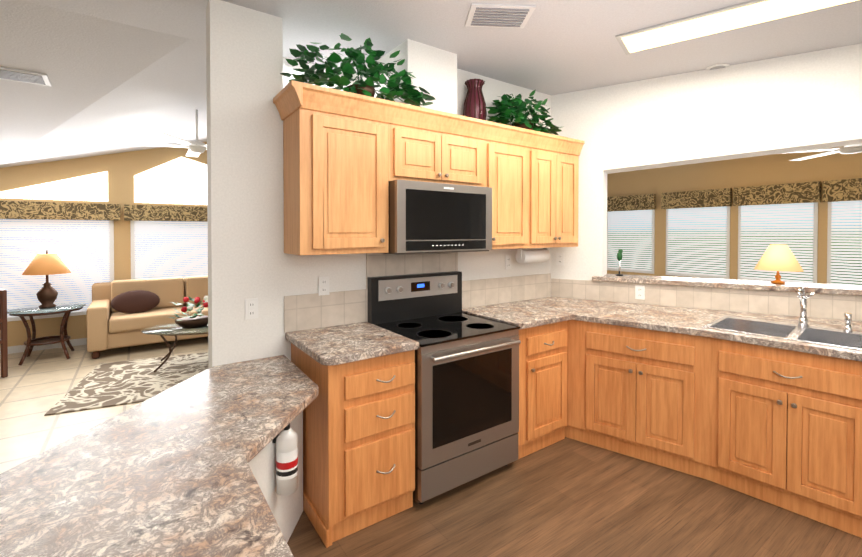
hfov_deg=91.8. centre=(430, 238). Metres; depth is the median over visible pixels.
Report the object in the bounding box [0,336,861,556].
floor
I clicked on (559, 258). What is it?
light switch
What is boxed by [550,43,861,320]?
wall
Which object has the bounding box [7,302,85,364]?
end table
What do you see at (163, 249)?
window blinds
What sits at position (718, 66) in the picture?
recessed light
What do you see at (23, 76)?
ceiling vent
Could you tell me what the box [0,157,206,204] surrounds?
transom windows
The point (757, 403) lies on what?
base cabinet
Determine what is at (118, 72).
ceiling
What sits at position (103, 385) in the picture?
living room rug
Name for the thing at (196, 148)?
room ceiling fan
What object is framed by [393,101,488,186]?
upper cabinet
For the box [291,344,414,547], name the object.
base cabinet
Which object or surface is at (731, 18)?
fluorescent light
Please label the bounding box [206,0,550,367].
wall
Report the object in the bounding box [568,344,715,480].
base cabinet
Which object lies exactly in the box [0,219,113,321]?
window blinds
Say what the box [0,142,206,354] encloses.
wall
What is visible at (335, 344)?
countertop
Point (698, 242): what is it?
window blinds
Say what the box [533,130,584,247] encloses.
upper cabinet
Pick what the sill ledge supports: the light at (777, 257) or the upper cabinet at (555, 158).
the light at (777, 257)
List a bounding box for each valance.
[0,201,206,221]
[607,178,861,211]
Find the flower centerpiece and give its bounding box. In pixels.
[169,296,207,327]
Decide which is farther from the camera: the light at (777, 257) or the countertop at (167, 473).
the light at (777, 257)
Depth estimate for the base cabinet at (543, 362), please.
2.88 m
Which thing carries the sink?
in the countertop at (830, 379)
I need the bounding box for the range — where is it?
[368,271,520,503]
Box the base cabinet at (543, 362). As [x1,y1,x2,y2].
[518,332,567,458]
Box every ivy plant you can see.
[280,33,434,106]
[486,90,561,134]
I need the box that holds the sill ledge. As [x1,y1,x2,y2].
[592,274,861,295]
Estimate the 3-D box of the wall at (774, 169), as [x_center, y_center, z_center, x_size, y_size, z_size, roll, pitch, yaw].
[4.158,-0.060,6.118,0.150,3.000,9.400,-1,1,-35]
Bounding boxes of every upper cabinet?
[281,81,392,254]
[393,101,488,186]
[489,121,532,248]
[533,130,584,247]
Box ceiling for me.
[0,0,861,167]
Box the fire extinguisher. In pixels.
[272,423,297,495]
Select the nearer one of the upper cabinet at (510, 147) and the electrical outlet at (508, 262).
the upper cabinet at (510, 147)
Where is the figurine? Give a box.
[616,249,622,275]
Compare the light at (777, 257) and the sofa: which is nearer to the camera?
the light at (777, 257)
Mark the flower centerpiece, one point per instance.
(196, 321)
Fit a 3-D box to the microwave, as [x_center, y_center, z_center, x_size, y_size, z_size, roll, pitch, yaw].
[-0.001,-0.128,2.827,0.758,0.440,0.403,-1,1,-35]
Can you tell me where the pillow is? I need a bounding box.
[111,290,159,313]
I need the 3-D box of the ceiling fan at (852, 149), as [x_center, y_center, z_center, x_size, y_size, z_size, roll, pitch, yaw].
[3.745,-0.947,3.666,1.215,0.399,1.172,-1,1,-35]
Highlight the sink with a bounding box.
[696,320,861,351]
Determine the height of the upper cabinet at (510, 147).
0.900 m
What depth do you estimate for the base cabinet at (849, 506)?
2.09 m
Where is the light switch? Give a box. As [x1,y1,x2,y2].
[556,253,563,264]
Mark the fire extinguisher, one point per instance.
(285, 439)
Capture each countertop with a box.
[0,355,318,556]
[284,320,418,367]
[462,296,861,419]
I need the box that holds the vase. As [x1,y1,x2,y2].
[463,78,486,119]
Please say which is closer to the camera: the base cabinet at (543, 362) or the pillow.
the base cabinet at (543, 362)
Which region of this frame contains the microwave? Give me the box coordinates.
[384,180,491,253]
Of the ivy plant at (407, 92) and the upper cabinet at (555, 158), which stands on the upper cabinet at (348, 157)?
the ivy plant at (407, 92)
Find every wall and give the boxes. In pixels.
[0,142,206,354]
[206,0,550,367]
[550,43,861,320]
[607,147,861,283]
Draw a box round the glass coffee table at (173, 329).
[142,323,207,371]
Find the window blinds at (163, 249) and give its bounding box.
[130,221,207,278]
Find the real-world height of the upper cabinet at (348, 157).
0.900 m
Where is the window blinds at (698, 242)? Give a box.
[607,200,861,285]
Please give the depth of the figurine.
3.68 m
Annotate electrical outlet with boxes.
[245,298,257,319]
[318,276,328,295]
[505,255,510,268]
[635,285,644,299]
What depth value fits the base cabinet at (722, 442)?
2.48 m
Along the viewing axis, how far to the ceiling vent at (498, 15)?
2.39 m
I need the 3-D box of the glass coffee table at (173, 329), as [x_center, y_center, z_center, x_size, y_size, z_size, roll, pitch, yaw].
[-2.621,1.227,4.871,1.241,0.424,0.742,-1,1,-35]
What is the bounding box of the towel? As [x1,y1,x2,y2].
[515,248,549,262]
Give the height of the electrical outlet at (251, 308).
0.114 m
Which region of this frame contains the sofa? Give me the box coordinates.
[86,275,207,358]
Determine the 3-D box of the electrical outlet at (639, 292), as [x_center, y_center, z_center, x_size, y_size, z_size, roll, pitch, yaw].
[1.732,0.451,3.459,0.070,0.114,0.008,0,1,31]
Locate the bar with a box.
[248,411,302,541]
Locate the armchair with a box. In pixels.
[0,289,7,377]
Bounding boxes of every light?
[22,250,70,307]
[615,0,861,54]
[706,63,729,69]
[754,244,803,283]
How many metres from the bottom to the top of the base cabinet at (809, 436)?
0.890 m
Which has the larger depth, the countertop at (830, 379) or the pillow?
the pillow
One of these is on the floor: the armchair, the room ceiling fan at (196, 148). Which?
the armchair
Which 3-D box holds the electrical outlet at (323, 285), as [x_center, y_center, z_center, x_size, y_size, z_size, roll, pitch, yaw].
[-0.665,0.297,2.594,0.070,0.114,0.008,-1,1,-35]
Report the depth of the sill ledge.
3.18 m
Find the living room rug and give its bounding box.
[44,352,208,415]
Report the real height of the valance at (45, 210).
0.220 m
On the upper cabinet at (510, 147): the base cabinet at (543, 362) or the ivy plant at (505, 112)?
the ivy plant at (505, 112)
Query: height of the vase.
0.367 m
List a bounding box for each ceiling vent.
[0,67,50,85]
[465,3,535,27]
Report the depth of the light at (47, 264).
5.00 m
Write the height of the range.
1.225 m
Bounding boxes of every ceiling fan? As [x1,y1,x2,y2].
[123,110,206,156]
[781,144,861,160]
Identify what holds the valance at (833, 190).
attached to the wall at (774, 169)

